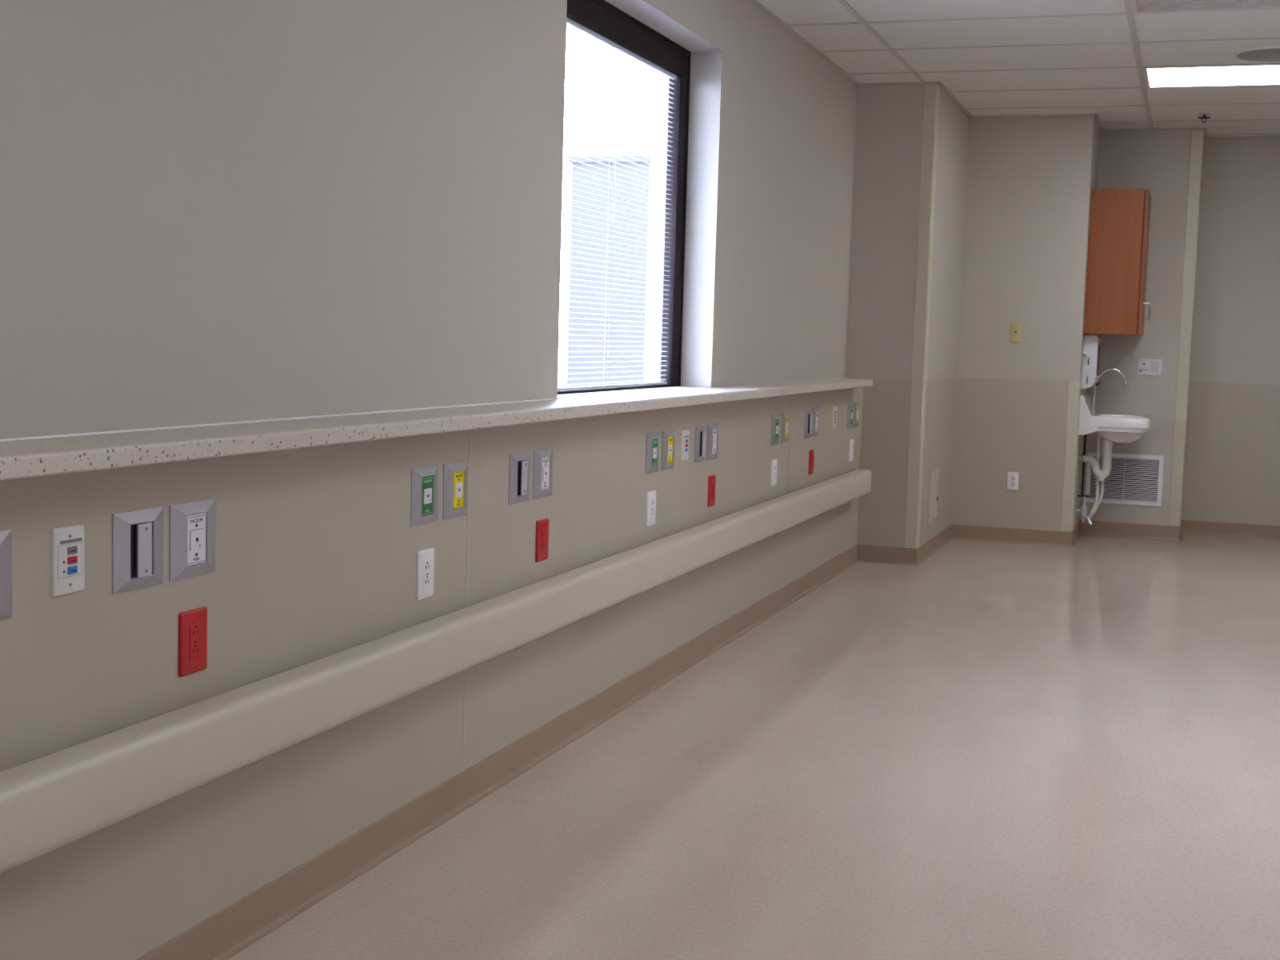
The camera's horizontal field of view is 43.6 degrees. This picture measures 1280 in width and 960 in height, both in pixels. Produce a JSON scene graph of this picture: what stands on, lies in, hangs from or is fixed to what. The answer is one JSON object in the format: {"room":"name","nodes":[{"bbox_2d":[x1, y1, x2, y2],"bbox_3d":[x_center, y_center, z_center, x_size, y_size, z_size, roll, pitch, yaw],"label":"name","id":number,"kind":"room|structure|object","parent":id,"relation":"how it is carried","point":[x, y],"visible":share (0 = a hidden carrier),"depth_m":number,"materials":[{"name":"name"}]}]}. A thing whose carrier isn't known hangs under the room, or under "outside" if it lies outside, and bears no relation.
{"room":"hospital interior","nodes":[
{"label":"hospital interior","id":0,"kind":"room"},
{"bbox_2d":[0,0,857,439],"bbox_3d":[-0.816,-0.461,3.780,0.292,2.705,11.464,3,5,19],"label":"wall","id":1,"kind":"structure","parent":0,"point":[212,211],"depth_m":3.72,"materials":[{"name":"paint"}]},
{"bbox_2d":[557,0,690,394],"bbox_3d":[-0.113,-1.002,5.787,0.056,1.364,1.692,3,5,19],"label":"window","id":2,"kind":"structure","parent":1,"relation":"in","point":[601,17],"depth_m":6.46,"materials":[{"name":"brown metal"}]},
{"bbox_2d":[557,17,676,391],"bbox_3d":[-0.115,-0.952,5.792,0.024,1.236,1.462,3,5,19],"label":"blind","id":3,"kind":"object","parent":2,"relation":"attached to","point":[570,22],"visible":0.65,"depth_m":5.83,"materials":[{"name":"grey plastic"}]},
{"bbox_2d":[750,0,1279,137],"bbox_3d":[0.730,-1.900,5.273,4.207,0.007,15.008,6,7,40],"label":"trim","id":4,"kind":"structure","parent":1,"relation":"attached to","point":[756,2],"depth_m":8.97,"materials":[{"name":"grey"}]},
{"bbox_2d":[0,386,863,959],"bbox_3d":[-0.653,0.391,3.788,0.108,1.016,11.454,3,5,19],"label":"wall","id":5,"kind":"structure","parent":0,"point":[317,548],"depth_m":3.51,"materials":[{"name":"paint"}]},
{"bbox_2d":[0,528,12,619],"bbox_3d":[-1.021,0.154,2.481,0.012,0.141,0.144,3,5,19],"label":"outlet","id":6,"kind":"object","parent":5,"relation":"attached to","point":[6,536],"visible":1,"depth_m":2.53,"materials":[{"name":"metal"}]},
{"bbox_2d":[51,524,84,597],"bbox_3d":[-0.955,0.134,2.676,0.008,0.114,0.079,3,5,19],"label":"data plate","id":7,"kind":"object","parent":5,"relation":"attached to","point":[67,542],"visible":1,"depth_m":2.67,"materials":[{"name":"white plastic"}]},
{"bbox_2d":[111,506,163,594],"bbox_3d":[-0.888,0.124,2.854,0.018,0.141,0.144,3,5,19],"label":"slide","id":8,"kind":"object","parent":5,"relation":"attached to","point":[137,535],"visible":1,"depth_m":2.84,"materials":[{"name":"metal"}]},
{"bbox_2d":[168,498,215,581],"bbox_3d":[-0.837,0.112,3.011,0.012,0.141,0.144,3,5,19],"label":"outlet","id":9,"kind":"object","parent":5,"relation":"attached to","point":[192,531],"visible":1,"depth_m":3.00,"materials":[{"name":"metal"}]},
{"bbox_2d":[177,606,207,676],"bbox_3d":[-0.844,0.306,3.029,0.009,0.121,0.087,3,5,19],"label":"power outlet","id":10,"kind":"object","parent":5,"relation":"attached to","point":[192,624],"visible":1,"depth_m":3.02,"materials":[{"name":"red plastic"}]},
{"bbox_2d":[189,622,200,660],"bbox_3d":[-0.842,0.306,3.028,0.003,0.067,0.033,3,5,19],"label":"receptacle","id":11,"kind":"object","parent":10,"relation":"attached to","point":[194,628],"depth_m":3.03,"materials":[{"name":"red plastic"}]},
{"bbox_2d":[0,397,559,441],"bbox_3d":[-1.403,0.014,1.678,0.006,0.006,7.048,3,5,19],"label":"trim","id":12,"kind":"structure","parent":5,"relation":"attached to","point":[370,412],"depth_m":3.32,"materials":[{"name":"grey stone"}]},
{"bbox_2d":[410,465,438,527],"bbox_3d":[-0.523,0.038,3.920,0.012,0.141,0.144,3,5,19],"label":"outlet","id":13,"kind":"object","parent":5,"relation":"attached to","point":[424,480],"visible":1,"depth_m":3.90,"materials":[{"name":"metal"}]},
{"bbox_2d":[416,547,434,600],"bbox_3d":[-0.528,0.232,3.945,0.009,0.121,0.087,3,5,19],"label":"power outlet","id":14,"kind":"object","parent":5,"relation":"attached to","point":[425,557],"visible":1,"depth_m":3.93,"materials":[{"name":"white plastic"}]},
{"bbox_2d":[423,560,430,588],"bbox_3d":[-0.525,0.232,3.944,0.003,0.067,0.033,3,5,19],"label":"receptacle","id":15,"kind":"object","parent":14,"relation":"attached to","point":[426,562],"depth_m":3.94,"materials":[{"name":"grey plastic"}]},
{"bbox_2d":[0,468,871,873],"bbox_3d":[-0.589,0.432,3.650,0.106,0.135,11.230,3,5,19],"label":"rail","id":16,"kind":"object","parent":5,"relation":"attached to","point":[51,802],"visible":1,"depth_m":3.30,"materials":[{"name":"plastic"}]},
{"bbox_2d":[0,377,872,480],"bbox_3d":[-0.724,-0.123,3.615,0.400,0.035,11.160,3,5,19],"label":"window ledge","id":17,"kind":"object","parent":5,"relation":"on","point":[28,458],"visible":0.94,"depth_m":3.34,"materials":[{"name":"beige stone"}]},
{"bbox_2d":[442,460,468,519],"bbox_3d":[-0.466,0.025,4.086,0.012,0.141,0.144,3,5,19],"label":"outlet","id":18,"kind":"object","parent":5,"relation":"attached to","point":[455,474],"visible":1,"depth_m":4.07,"materials":[{"name":"metal"}]},
{"bbox_2d":[462,429,470,771],"bbox_3d":[-0.454,0.313,4.187,0.001,0.921,0.006,3,5,19],"label":"trim","id":19,"kind":"structure","parent":5,"relation":"attached to","point":[469,429],"depth_m":4.18,"materials":[{"name":"plastic"}]},
{"bbox_2d":[136,544,858,959],"bbox_3d":[-0.608,0.853,3.804,0.017,0.097,11.444,3,5,19],"label":"baseboard","id":20,"kind":"structure","parent":5,"relation":"attached to","point":[222,935],"depth_m":4.08,"materials":[{"name":"rubber"}]},
{"bbox_2d":[508,450,530,505],"bbox_3d":[-0.329,-0.006,4.472,0.018,0.141,0.144,3,5,19],"label":"slide","id":21,"kind":"object","parent":5,"relation":"attached to","point":[519,463],"visible":1,"depth_m":4.45,"materials":[{"name":"metal"}]},
{"bbox_2d":[535,518,549,562],"bbox_3d":[-0.283,0.175,4.654,0.009,0.121,0.087,3,5,19],"label":"power outlet","id":22,"kind":"object","parent":5,"relation":"attached to","point":[542,525],"visible":1,"depth_m":4.64,"materials":[{"name":"red plastic"}]},
{"bbox_2d":[541,528,546,551],"bbox_3d":[-0.281,0.175,4.653,0.003,0.067,0.033,3,5,19],"label":"receptacle","id":23,"kind":"object","parent":22,"relation":"attached to","point":[543,530],"depth_m":4.65,"materials":[{"name":"red plastic"}]},
{"bbox_2d":[532,447,553,499],"bbox_3d":[-0.277,-0.019,4.633,0.012,0.141,0.144,3,5,19],"label":"outlet","id":24,"kind":"object","parent":5,"relation":"attached to","point":[542,458],"visible":1,"depth_m":4.62,"materials":[{"name":"metal"}]},
{"bbox_2d":[645,490,656,526],"bbox_3d":[0.040,0.099,5.589,0.009,0.121,0.087,3,5,19],"label":"power outlet","id":25,"kind":"object","parent":5,"relation":"attached to","point":[651,495],"visible":1,"depth_m":5.58,"materials":[{"name":"white plastic"}]},
{"bbox_2d":[650,498,654,518],"bbox_3d":[0.043,0.100,5.588,0.003,0.067,0.033,3,5,19],"label":"receptacle","id":26,"kind":"object","parent":25,"relation":"attached to","point":[652,500],"depth_m":5.59,"materials":[{"name":"grey plastic"}]},
{"bbox_2d":[644,431,659,474],"bbox_3d":[0.048,-0.095,5.573,0.012,0.141,0.144,3,5,19],"label":"outlet","id":27,"kind":"object","parent":5,"relation":"attached to","point":[652,439],"visible":1,"depth_m":5.55,"materials":[{"name":"metal"}]},
{"bbox_2d":[661,429,675,471],"bbox_3d":[0.105,-0.108,5.739,0.012,0.141,0.144,3,5,19],"label":"outlet","id":28,"kind":"object","parent":5,"relation":"attached to","point":[668,436],"visible":1,"depth_m":5.72,"materials":[{"name":"metal"}]},
{"bbox_2d":[680,429,688,461],"bbox_3d":[0.168,-0.128,5.925,0.008,0.114,0.079,3,5,19],"label":"data plate","id":29,"kind":"object","parent":5,"relation":"attached to","point":[685,433],"visible":1,"depth_m":5.91,"materials":[{"name":"white plastic"}]},
{"bbox_2d":[693,424,706,462],"bbox_3d":[0.239,-0.139,6.114,0.018,0.141,0.144,3,5,19],"label":"slide","id":30,"kind":"object","parent":5,"relation":"attached to","point":[700,430],"visible":1,"depth_m":6.09,"materials":[{"name":"metal"}]},
{"bbox_2d":[707,475,715,506],"bbox_3d":[0.284,0.043,6.292,0.009,0.121,0.087,3,5,19],"label":"power outlet","id":31,"kind":"object","parent":5,"relation":"attached to","point":[712,479],"visible":1,"depth_m":6.28,"materials":[{"name":"red plastic"}]},
{"bbox_2d":[711,482,714,499],"bbox_3d":[0.286,0.043,6.291,0.003,0.067,0.033,3,5,19],"label":"receptacle","id":32,"kind":"object","parent":31,"relation":"attached to","point":[712,483],"depth_m":6.29,"materials":[{"name":"red plastic"}]},
{"bbox_2d":[706,422,718,460],"bbox_3d":[0.289,-0.151,6.270,0.012,0.141,0.144,3,5,19],"label":"outlet","id":33,"kind":"object","parent":5,"relation":"attached to","point":[713,428],"visible":1,"depth_m":6.25,"materials":[{"name":"metal"}]},
{"bbox_2d":[770,458,777,486],"bbox_3d":[0.607,-0.033,7.227,0.009,0.121,0.087,3,5,19],"label":"power outlet","id":34,"kind":"object","parent":5,"relation":"attached to","point":[774,462],"visible":1,"depth_m":7.21,"materials":[{"name":"white plastic"}]},
{"bbox_2d":[773,465,776,479],"bbox_3d":[0.609,-0.033,7.226,0.003,0.067,0.033,3,5,19],"label":"receptacle","id":35,"kind":"object","parent":34,"relation":"attached to","point":[775,466],"depth_m":7.22,"materials":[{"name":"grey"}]},
{"bbox_2d":[770,413,780,445],"bbox_3d":[0.615,-0.227,7.212,0.012,0.141,0.144,3,5,19],"label":"outlet","id":36,"kind":"object","parent":5,"relation":"attached to","point":[775,435],"visible":1,"depth_m":7.18,"materials":[{"name":"metal"}]},
{"bbox_2d":[780,412,789,444],"bbox_3d":[0.675,-0.241,7.386,0.012,0.141,0.144,3,5,19],"label":"outlet","id":37,"kind":"object","parent":5,"relation":"attached to","point":[785,415],"visible":1,"depth_m":7.36,"materials":[{"name":"metal"}]},
{"bbox_2d":[783,394,791,586],"bbox_3d":[0.693,0.048,7.506,0.001,0.917,0.004,3,5,19],"label":"trim","id":38,"kind":"structure","parent":5,"relation":"attached to","point":[791,394],"depth_m":7.50,"materials":[{"name":"plastic"}]},
{"bbox_2d":[804,408,812,438],"bbox_3d":[0.830,-0.277,7.824,0.018,0.141,0.144,3,5,19],"label":"slide","id":39,"kind":"object","parent":5,"relation":"attached to","point":[808,412],"visible":1,"depth_m":7.80,"materials":[{"name":"metal"}]},
{"bbox_2d":[808,448,814,474],"bbox_3d":[0.852,-0.090,7.936,0.009,0.121,0.087,3,5,19],"label":"power outlet","id":40,"kind":"object","parent":5,"relation":"attached to","point":[811,452],"visible":1,"depth_m":7.92,"materials":[{"name":"red plastic"}]},
{"bbox_2d":[811,454,813,468],"bbox_3d":[0.854,-0.090,7.936,0.003,0.067,0.033,3,5,19],"label":"receptacle","id":41,"kind":"object","parent":40,"relation":"attached to","point":[811,455],"depth_m":7.93,"materials":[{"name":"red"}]},
{"bbox_2d":[811,407,819,436],"bbox_3d":[0.878,-0.289,7.973,0.012,0.141,0.144,3,5,19],"label":"outlet","id":42,"kind":"object","parent":5,"relation":"attached to","point":[815,411],"visible":1,"depth_m":7.95,"materials":[{"name":"metal"}]},
{"bbox_2d":[831,406,837,428],"bbox_3d":[1.023,-0.327,8.400,0.007,0.114,0.079,3,5,19],"label":"jack plate","id":43,"kind":"object","parent":5,"relation":"attached to","point":[834,408],"visible":1,"depth_m":8.38,"materials":[{"name":"white plastic"}]},
{"bbox_2d":[846,402,853,428],"bbox_3d":[1.159,-0.354,8.786,0.012,0.141,0.144,3,5,19],"label":"outlet","id":44,"kind":"object","parent":5,"relation":"attached to","point":[850,406],"visible":1,"depth_m":8.75,"materials":[{"name":"metal"}]},
{"bbox_2d":[848,439,853,461],"bbox_3d":[1.173,-0.165,8.864,0.009,0.121,0.087,3,5,19],"label":"power outlet","id":45,"kind":"object","parent":5,"relation":"attached to","point":[851,441],"visible":1,"depth_m":8.85,"materials":[{"name":"white plastic"}]},
{"bbox_2d":[851,444,853,456],"bbox_3d":[1.175,-0.165,8.864,0.003,0.067,0.033,3,5,19],"label":"receptacle","id":46,"kind":"object","parent":45,"relation":"attached to","point":[851,444],"depth_m":8.86,"materials":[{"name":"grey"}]},
{"bbox_2d":[853,401,859,427],"bbox_3d":[1.212,-0.367,8.940,0.012,0.141,0.144,3,5,19],"label":"outlet","id":47,"kind":"object","parent":5,"relation":"attached to","point":[855,412],"visible":1,"depth_m":8.91,"materials":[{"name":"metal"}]},
{"bbox_2d":[565,24,648,67],"bbox_3d":[-0.428,-1.850,5.828,0.450,0.200,2.892,3,5,19],"label":"blind","id":48,"kind":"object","parent":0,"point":[568,27],"depth_m":6.86,"materials":[{"name":"white plastic"}]},
{"bbox_2d":[227,533,1279,959],"bbox_3d":[2.223,1.003,4.247,5.900,0.120,14.500,3,5,19],"label":"floor","id":49,"kind":"structure","parent":0,"point":[975,750],"depth_m":4.44,"materials":[{"name":"plastic"}]},
{"bbox_2d":[845,83,969,380],"bbox_3d":[1.494,-0.938,9.780,0.739,2.705,1.462,3,5,19],"label":"wall column","id":50,"kind":"structure","parent":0,"point":[889,117],"depth_m":9.04,"materials":[{"name":"paint"}]},
{"bbox_2d":[857,544,917,565],"bbox_3d":[1.413,0.428,9.134,0.356,0.097,0.017,3,5,19],"label":"baseboard","id":51,"kind":"structure","parent":50,"relation":"attached to","point":[868,553],"depth_m":9.14,"materials":[{"name":"rubber"}]},
{"bbox_2d":[857,377,957,547],"bbox_3d":[1.645,-0.141,9.738,0.342,0.961,1.365,3,5,19],"label":"wall panel","id":52,"kind":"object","parent":50,"relation":"attached to","point":[886,403],"depth_m":9.13,"materials":[{"name":"plastic"}]},
{"bbox_2d":[903,84,939,548],"bbox_3d":[1.587,-0.903,9.009,0.076,2.586,0.076,3,5,19],"label":"guard","id":53,"kind":"object","parent":50,"relation":"attached to","point":[931,92],"visible":1,"depth_m":8.97,"materials":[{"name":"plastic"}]},
{"bbox_2d":[927,464,940,527],"bbox_3d":[1.762,0.092,9.575,0.009,0.350,0.370,3,5,19],"label":"access panel","id":54,"kind":"object","parent":50,"relation":"attached to","point":[934,486],"visible":1,"depth_m":9.56,"materials":[{"name":"plastic"}]},
{"bbox_2d":[916,524,951,565],"bbox_3d":[1.795,0.386,9.721,0.017,0.097,1.379,3,5,19],"label":"baseboard","id":55,"kind":"structure","parent":50,"relation":"attached to","point":[926,550],"depth_m":9.66,"materials":[{"name":"rubber"}]},
{"bbox_2d":[756,0,1279,136],"bbox_3d":[2.304,-1.801,3.993,5.900,0.118,14.500,3,5,19],"label":"ceiling","id":56,"kind":"structure","parent":0,"point":[1243,24],"depth_m":7.85,"materials":[{"name":"tile"}]},
{"bbox_2d":[786,0,1279,134],"bbox_3d":[2.683,-1.714,3.815,6.158,0.008,14.000,3,5,19],"label":"trim","id":57,"kind":"structure","parent":56,"relation":"attached to","point":[1128,12],"depth_m":7.95,"materials":[{"name":"grey metal"}]},
{"bbox_2d":[1197,113,1210,122],"bbox_3d":[3.439,-2.206,9.754,0.079,0.049,0.079,3,5,19],"label":"sprinkler","id":58,"kind":"object","parent":56,"relation":"attached to","point":[1203,115],"visible":1,"depth_m":9.74,"materials":[{"name":"grey metal"}]},
{"bbox_2d":[1130,0,1279,13],"bbox_3d":[2.539,-1.948,6.371,1.128,0.008,0.662,3,5,19],"label":"recessed light","id":59,"kind":"object","parent":56,"relation":"in","point":[1137,6],"visible":1,"depth_m":6.67,"materials":[{"name":"white plastic"}]},
{"bbox_2d":[1142,63,1279,88],"bbox_3d":[3.211,-2.105,8.317,1.128,0.008,0.662,3,5,19],"label":"recessed light","id":60,"kind":"object","parent":56,"relation":"in","point":[1246,74],"visible":1,"depth_m":8.38,"materials":[{"name":"white plastic"}]},
{"bbox_2d":[1233,45,1279,62],"bbox_3d":[3.062,-2.052,7.711,0.384,0.013,0.384,3,5,19],"label":"ceiling speaker","id":61,"kind":"object","parent":56,"relation":"attached to","point":[1265,54],"visible":1,"depth_m":7.70,"materials":[{"name":"white metal"}]},
{"bbox_2d":[957,115,1100,528],"bbox_3d":[2.541,-0.977,10.534,0.770,2.705,0.847,3,5,19],"label":"wall","id":62,"kind":"structure","parent":0,"point":[1030,180],"depth_m":10.09,"materials":[{"name":"paint"}]},
{"bbox_2d":[951,377,958,523],"bbox_3d":[2.029,-0.188,10.321,0.002,0.951,0.002,3,5,19],"label":"trim","id":63,"kind":"structure","parent":62,"relation":"attached to","point":[957,377],"depth_m":10.32,"materials":[{"name":"plastic"}]},
{"bbox_2d":[951,377,1068,531],"bbox_3d":[2.357,-0.164,10.213,0.700,0.961,0.003,3,5,19],"label":"wall panel","id":64,"kind":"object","parent":62,"relation":"attached to","point":[1003,426],"depth_m":10.21,"materials":[{"name":"plastic"}]},
{"bbox_2d":[1006,471,1018,490],"bbox_3d":[2.379,0.008,10.213,0.070,0.117,0.008,3,5,19],"label":"power outlet","id":65,"kind":"object","parent":64,"relation":"attached to","point":[1012,477],"visible":1,"depth_m":10.21,"materials":[{"name":"white plastic"}]},
{"bbox_2d":[1009,481,1015,486],"bbox_3d":[2.377,0.028,10.212,0.033,0.033,0.003,3,5,19],"label":"receptacle","id":66,"kind":"object","parent":65,"relation":"attached to","point":[1011,483],"depth_m":10.21,"materials":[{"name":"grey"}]},
{"bbox_2d":[1009,475,1015,480],"bbox_3d":[2.378,-0.011,10.209,0.033,0.033,0.003,3,5,19],"label":"receptacle","id":67,"kind":"object","parent":65,"relation":"attached to","point":[1011,477],"depth_m":10.21,"materials":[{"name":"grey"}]},
{"bbox_2d":[951,524,1073,547],"bbox_3d":[2.376,0.355,10.240,0.777,0.097,0.017,3,5,19],"label":"baseboard","id":68,"kind":"structure","parent":62,"relation":"attached to","point":[965,532],"depth_m":10.24,"materials":[{"name":"rubber"}]},
{"bbox_2d":[1009,322,1022,342],"bbox_3d":[2.381,-0.936,10.140,0.071,0.124,0.007,3,5,19],"label":"plate","id":69,"kind":"object","parent":62,"relation":"attached to","point":[1015,328],"visible":1,"depth_m":10.14,"materials":[{"name":"beige plastic"}]},
{"bbox_2d":[1060,381,1080,531],"bbox_3d":[2.725,-0.150,10.121,0.074,0.951,0.074,3,5,19],"label":"guard","id":70,"kind":"object","parent":62,"relation":"attached to","point":[1073,387],"visible":1,"depth_m":10.09,"materials":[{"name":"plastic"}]},
{"bbox_2d":[1071,520,1080,546],"bbox_3d":[2.856,0.348,10.470,0.017,0.097,0.764,3,5,19],"label":"baseboard","id":71,"kind":"structure","parent":62,"relation":"attached to","point":[1076,534],"depth_m":10.45,"materials":[{"name":"rubber"}]},
{"bbox_2d":[1078,393,1098,435],"bbox_3d":[2.934,-0.426,10.390,0.125,0.257,0.466,3,5,19],"label":"backsplash","id":72,"kind":"structure","parent":62,"relation":"attached to","point":[1086,405],"depth_m":10.18,"materials":[{"name":"white ceramic"}]},
{"bbox_2d":[1081,335,1100,389],"bbox_3d":[2.910,-0.759,10.321,0.092,0.345,0.296,3,5,19],"label":"dispenser","id":73,"kind":"object","parent":62,"relation":"attached to","point":[1091,348],"visible":0.94,"depth_m":10.20,"materials":[{"name":"white plastic"}]},
{"bbox_2d":[1075,368,1151,525],"bbox_3d":[3.073,-0.210,10.360,0.433,1.030,0.470,3,5,19],"label":"sink","id":74,"kind":"object","parent":62,"relation":"attached to","point":[1113,428],"visible":0.99,"depth_m":10.26,"materials":[{"name":"white ceramic"}]},
{"bbox_2d":[1091,368,1126,415],"bbox_3d":[3.005,-0.565,10.262,0.217,0.310,0.099,3,5,19],"label":"faucet","id":75,"kind":"object","parent":74,"relation":"on","point":[1093,413],"depth_m":10.29,"materials":[{"name":"silver metal"}]},
{"bbox_2d":[1089,413,1151,443],"bbox_3d":[3.078,-0.331,10.348,0.432,0.175,0.470,3,5,19],"label":"basin","id":76,"kind":"object","parent":74,"relation":"in","point":[1113,428],"depth_m":10.16,"materials":[{"name":"white ceramic"}]},
{"bbox_2d":[1083,188,1151,335],"bbox_3d":[3.097,-1.388,10.291,0.389,0.905,0.574,3,5,19],"label":"upper cabinet","id":77,"kind":"object","parent":62,"relation":"attached to","point":[1115,303],"visible":1,"depth_m":10.03,"materials":[{"name":"brown wood"}]},
{"bbox_2d":[1079,129,1203,525],"bbox_3d":[3.398,-0.982,10.871,0.653,2.705,0.547,3,5,19],"label":"wall","id":78,"kind":"structure","parent":0,"point":[1157,161],"depth_m":10.57,"materials":[{"name":"paint"}]},
{"bbox_2d":[1084,452,1164,506],"bbox_3d":[3.240,-0.006,10.709,0.490,0.338,0.010,3,5,19],"label":"air vent","id":79,"kind":"object","parent":78,"relation":"in","point":[1134,479],"visible":0.94,"depth_m":10.70,"materials":[{"name":"white metal"}]},
{"bbox_2d":[1079,520,1181,541],"bbox_3d":[3.282,0.338,10.718,0.661,0.097,0.017,3,5,19],"label":"baseboard","id":80,"kind":"structure","parent":78,"relation":"attached to","point":[1138,531],"depth_m":10.72,"materials":[{"name":"rubber"}]},
{"bbox_2d":[1137,358,1162,375],"bbox_3d":[3.376,-0.747,10.601,0.153,0.108,0.012,3,5,19],"label":"station","id":81,"kind":"object","parent":78,"relation":"attached to","point":[1145,366],"visible":1,"depth_m":10.60,"materials":[{"name":"white plastic"}]},
{"bbox_2d":[1168,130,1204,526],"bbox_3d":[3.599,-0.985,10.546,0.078,2.586,0.078,3,5,19],"label":"guard","id":82,"kind":"object","parent":78,"relation":"attached to","point":[1197,136],"visible":1,"depth_m":10.51,"materials":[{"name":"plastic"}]},
{"bbox_2d":[1189,137,1279,384],"bbox_3d":[5.567,-0.879,10.420,3.768,2.705,0.200,3,5,19],"label":"wall","id":83,"kind":"structure","parent":0,"point":[1236,331],"depth_m":10.79,"materials":[{"name":"paint"}]},
{"bbox_2d":[1180,520,1279,540],"bbox_3d":[5.405,0.422,10.466,3.558,0.097,0.017,3,5,19],"label":"baseboard","id":84,"kind":"structure","parent":83,"relation":"attached to","point":[1187,526],"depth_m":10.94,"materials":[{"name":"rubber"}]},
{"bbox_2d":[1181,382,1279,525],"bbox_3d":[5.422,-0.095,10.426,3.558,0.961,0.003,3,5,19],"label":"wall panel","id":85,"kind":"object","parent":83,"relation":"attached to","point":[1232,468],"depth_m":10.90,"materials":[{"name":"plastic"}]},
{"label":"outside","id":86,"kind":"structure","parent":0,"visible":0},
{"bbox_2d":[557,382,566,387],"bbox_3d":[-61.415,-3.089,74.036,159.400,0.200,220.000,3,5,19],"label":"ground","id":87,"kind":"structure","parent":86,"point":[558,383],"depth_m":164.51,"materials":[{"name":"white"}]},
{"bbox_2d":[566,155,650,387],"bbox_3d":[-0.348,-6.898,66.415,3.500,12.250,6.200,3,5,19],"label":"building","id":88,"kind":"structure","parent":87,"relation":"on","point":[618,340],"depth_m":63.44,"materials":[{"name":"white"}]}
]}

